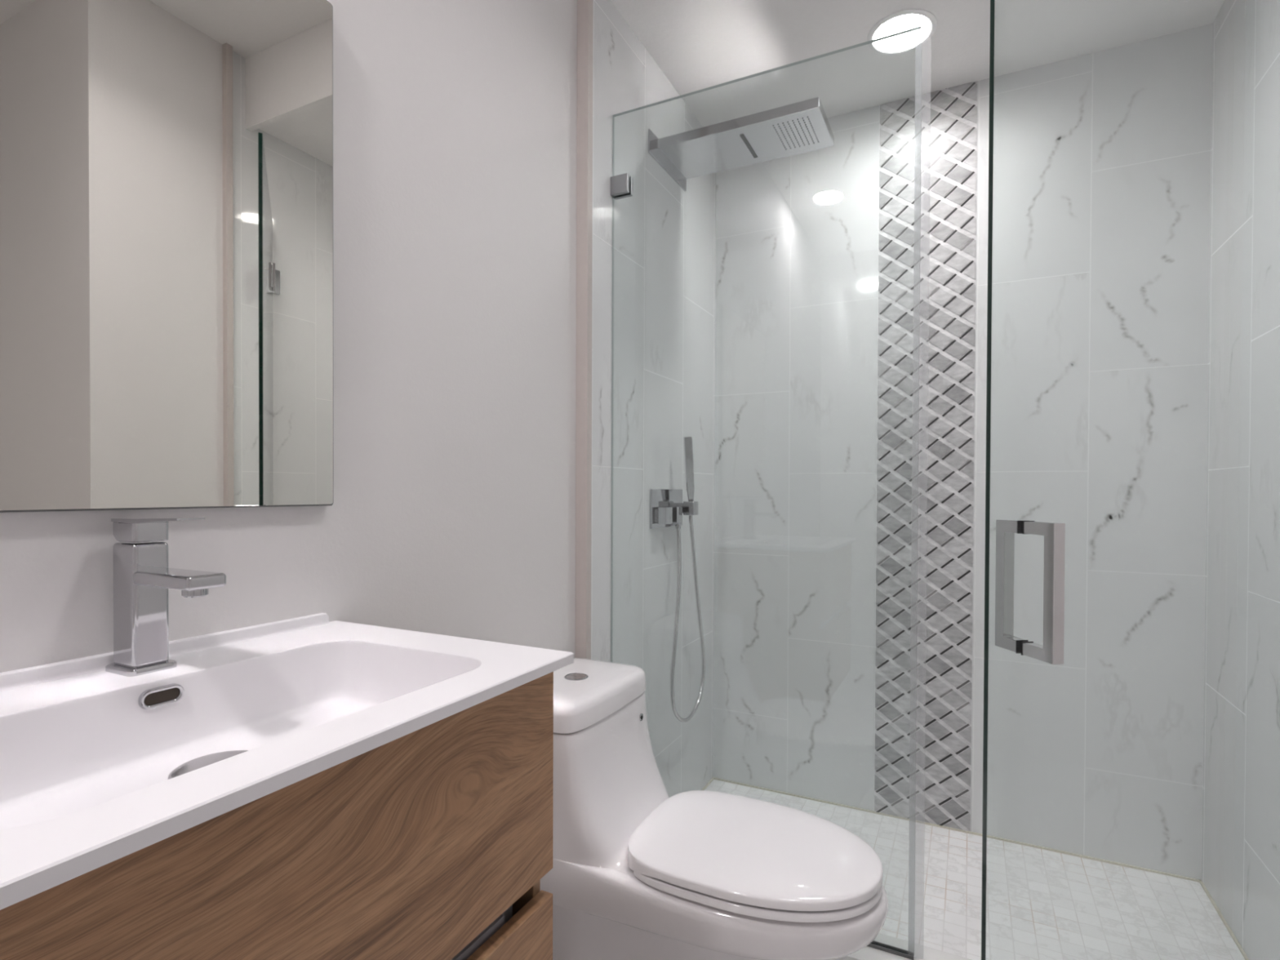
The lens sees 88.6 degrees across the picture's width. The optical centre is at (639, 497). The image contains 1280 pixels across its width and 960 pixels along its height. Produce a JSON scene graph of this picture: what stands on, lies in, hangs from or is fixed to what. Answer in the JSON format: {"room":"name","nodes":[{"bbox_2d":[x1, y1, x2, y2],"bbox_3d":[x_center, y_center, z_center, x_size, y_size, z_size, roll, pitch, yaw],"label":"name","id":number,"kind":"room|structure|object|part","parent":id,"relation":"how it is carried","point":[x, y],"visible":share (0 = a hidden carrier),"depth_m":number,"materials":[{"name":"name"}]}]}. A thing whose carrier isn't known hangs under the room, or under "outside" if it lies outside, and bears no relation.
{"room":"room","nodes":[
{"label":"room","id":0,"kind":"room"},
{"bbox_2d":[0,0,577,672],"bbox_3d":[-0.838,-0.228,0.436,0.110,2.880,2.832,1,1,27],"label":"wall","id":1,"kind":"structure","parent":0,"point":[452,512],"depth_m":1.21,"materials":[{"name":"paint"}]},
{"bbox_2d":[0,0,333,512],"bbox_3d":[-0.610,-0.369,0.746,0.016,0.766,0.592,1,1,27],"label":"wall mirror","id":2,"kind":"object","parent":1,"relation":"attached to","point":[166,166],"visible":1,"depth_m":0.79,"materials":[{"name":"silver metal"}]},
{"bbox_2d":[0,671,553,959],"bbox_3d":[-0.431,0.514,0.669,0.420,0.595,0.592,1,1,27],"label":"vanity cabinet","id":3,"kind":"object","parent":1,"relation":"attached to","point":[434,841],"visible":0.66,"depth_m":0.57,"materials":[{"name":"brown wood"}]},
{"bbox_2d":[0,613,573,910],"bbox_3d":[-0.419,0.237,0.664,0.442,0.111,0.612,1,1,27],"label":"vanity sink","id":4,"kind":"object","parent":3,"relation":"in","point":[99,767],"visible":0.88,"depth_m":0.67,"materials":[{"name":"white ceramic"}]},
{"bbox_2d":[105,517,226,676],"bbox_3d":[-0.530,0.109,0.732,0.152,0.175,0.050,1,1,27],"label":"faucet","id":5,"kind":"object","parent":4,"relation":"on","point":[143,577],"visible":1,"depth_m":0.73,"materials":[{"name":"silver metal"}]},
{"bbox_3d":[-0.572,0.038,0.752,0.046,0.023,0.038,1,1,27],"label":"lever","id":6,"kind":"part","parent":5,"relation":"part of","materials":[{"name":"silver metal"}]},
{"bbox_3d":[-0.573,0.193,0.754,0.058,0.007,0.050,1,1,27],"label":"plate","id":7,"kind":"part","parent":5,"relation":"part of","materials":[{"name":"silver metal"}]},
{"bbox_3d":[-0.538,0.025,0.735,0.121,0.008,0.038,1,1,27],"label":"lever blade","id":8,"kind":"part","parent":5,"relation":"part of","materials":[{"name":"silver metal"}]},
{"bbox_3d":[-0.509,0.089,0.725,0.108,0.015,0.042,1,1,27],"label":"spout","id":9,"kind":"part","parent":5,"relation":"part of","materials":[{"name":"silver metal"}]},
{"bbox_3d":[-0.284,0.520,0.573,0.024,0.035,0.492,1,1,27],"label":"drawer rail","id":10,"kind":"part","parent":3,"relation":"part of","materials":[{"name":"black metal"}]},
{"bbox_3d":[-0.252,0.651,0.581,0.019,0.287,0.592,1,1,27],"label":"drawer","id":11,"kind":"part","parent":3,"relation":"part of","materials":[{"name":"brown wood"}]},
{"bbox_2d":[575,0,592,659],"bbox_3d":[-0.142,-0.238,1.662,0.034,2.680,0.023,1,1,27],"label":"trim","id":12,"kind":"structure","parent":1,"relation":"attached to","point":[584,7],"depth_m":1.65,"materials":[{"name":"paint"}]},
{"bbox_2d":[591,0,715,796],"bbox_3d":[0.042,-0.243,2.177,0.121,2.880,1.068,1,1,27],"label":"tiled wall","id":13,"kind":"structure","parent":0,"point":[664,234],"depth_m":2.04,"materials":[{"name":"tile"}]},
{"bbox_2d":[649,488,697,528],"bbox_3d":[0.117,0.037,2.118,0.072,0.130,0.242,1,1,27],"label":"shower valve","id":14,"kind":"object","parent":13,"relation":"attached to","point":[667,508],"visible":1,"depth_m":2.10,"materials":[{"name":"silver metal"}]},
{"bbox_3d":[0.088,0.033,2.132,0.008,0.123,0.242,1,1,27],"label":"plate","id":15,"kind":"part","parent":14,"relation":"part of","materials":[{"name":"silver metal"}]},
{"bbox_2d":[670,435,705,722],"bbox_3d":[0.161,0.270,2.186,0.054,0.945,0.287,1,1,27],"label":"shower","id":16,"kind":"object","parent":13,"relation":"attached to","point":[687,441],"visible":1,"depth_m":2.15,"materials":[{"name":"silver metal"}]},
{"bbox_2d":[648,97,834,191],"bbox_3d":[0.315,-1.083,2.009,0.506,0.072,0.290,1,1,27],"label":"shower","id":17,"kind":"object","parent":13,"relation":"attached to","point":[802,126],"visible":1,"depth_m":1.98,"materials":[{"name":"silver metal"}]},
{"bbox_2d":[610,26,921,959],"bbox_3d":[0.279,-0.007,1.632,0.798,2.073,0.033,1,1,27],"label":"glass panel","id":18,"kind":"object","parent":13,"relation":"attached to","point":[621,185],"visible":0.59,"depth_m":1.77,"materials":[{"name":"glass"}]},
{"bbox_2d":[831,933,971,959],"bbox_3d":[0.582,1.069,1.487,1.487,0.074,0.115,1,1,27],"label":"shower curb","id":19,"kind":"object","parent":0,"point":[921,952],"depth_m":1.49,"materials":[{"name":"stone"}]},
{"bbox_2d":[610,0,1224,127],"bbox_3d":[0.756,-1.500,1.786,1.487,0.352,0.905,1,1,27],"label":"ceiling","id":20,"kind":"structure","parent":0,"point":[697,45],"depth_m":1.94,"materials":[{"name":"paint"}]},
{"bbox_2d":[866,8,937,54],"bbox_3d":[0.758,-1.361,1.901,0.188,0.036,0.188,1,1,27],"label":"recessed light","id":21,"kind":"object","parent":20,"relation":"in","point":[908,19],"visible":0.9,"depth_m":1.92,"materials":[{"name":"white"}]},
{"bbox_2d":[713,23,1212,879],"bbox_3d":[0.976,-0.226,2.248,1.727,2.851,0.103,1,1,27],"label":"wall","id":22,"kind":"structure","parent":0,"point":[1101,176],"depth_m":2.14,"materials":[{"name":"tile"}]},
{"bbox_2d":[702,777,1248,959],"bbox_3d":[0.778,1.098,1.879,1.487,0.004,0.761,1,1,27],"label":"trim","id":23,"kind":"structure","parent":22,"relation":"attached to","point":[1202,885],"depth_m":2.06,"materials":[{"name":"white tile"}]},
{"bbox_2d":[704,779,1244,959],"bbox_3d":[0.752,1.152,1.828,1.487,0.103,0.876,1,1,27],"label":"floor","id":24,"kind":"structure","parent":0,"point":[1042,904],"depth_m":1.79,"materials":[{"name":"tile"}]},
{"bbox_2d":[1201,0,1279,959],"bbox_3d":[1.465,-0.230,1.432,0.121,2.880,1.122,1,1,27],"label":"tiled wall","id":25,"kind":"structure","parent":0,"point":[1241,835],"depth_m":1.62,"materials":[{"name":"tile"}]},
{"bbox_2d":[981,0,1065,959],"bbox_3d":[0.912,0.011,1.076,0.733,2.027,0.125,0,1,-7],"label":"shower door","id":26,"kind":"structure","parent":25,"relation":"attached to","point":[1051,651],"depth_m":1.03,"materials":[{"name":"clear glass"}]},
{"bbox_3d":[0.888,0.010,1.091,0.690,2.027,0.010,0,1,-10],"label":"pane","id":27,"kind":"part","parent":26,"relation":"part of","materials":[{"name":"clear glass"}]},
{"bbox_3d":[0.609,0.142,1.077,0.019,0.211,0.050,0,1,-10],"label":"pull handle","id":28,"kind":"part","parent":26,"relation":"part of","materials":[{"name":"metal"}]},
{"bbox_3d":[0.620,0.143,1.009,0.019,0.211,0.062,0,1,-10],"label":"pull handle","id":29,"kind":"part","parent":26,"relation":"part of","materials":[{"name":"metal"}]},
{"bbox_3d":[0.255,1.172,-0.048,2.520,0.100,2.924,1,1,27],"label":"floor","id":30,"kind":"structure","parent":0,"visible":0},
{"bbox_2d":[540,657,888,959],"bbox_3d":[0.097,0.749,1.317,0.755,0.716,0.357,1,1,27],"label":"toilet","id":31,"kind":"object","parent":30,"relation":"on","point":[639,871],"visible":0.8,"depth_m":1.24,"materials":[{"name":"white ceramic"}]},
{"bbox_3d":[-0.142,0.419,1.433,0.218,0.055,0.349,1,1,27],"label":"tank lid","id":32,"kind":"part","parent":31,"relation":"part of","materials":[{"name":"white ceramic"}]},
{"bbox_3d":[0.221,0.670,1.254,0.457,0.044,0.346,1,1,27],"label":"lid","id":33,"kind":"part","parent":31,"relation":"part of","materials":[{"name":"white plastic"}]},
{"bbox_3d":[0.239,0.685,1.245,0.415,0.015,0.345,1,1,27],"label":"seat","id":34,"kind":"part","parent":31,"relation":"part of","materials":[{"name":"white plastic"}]}
]}

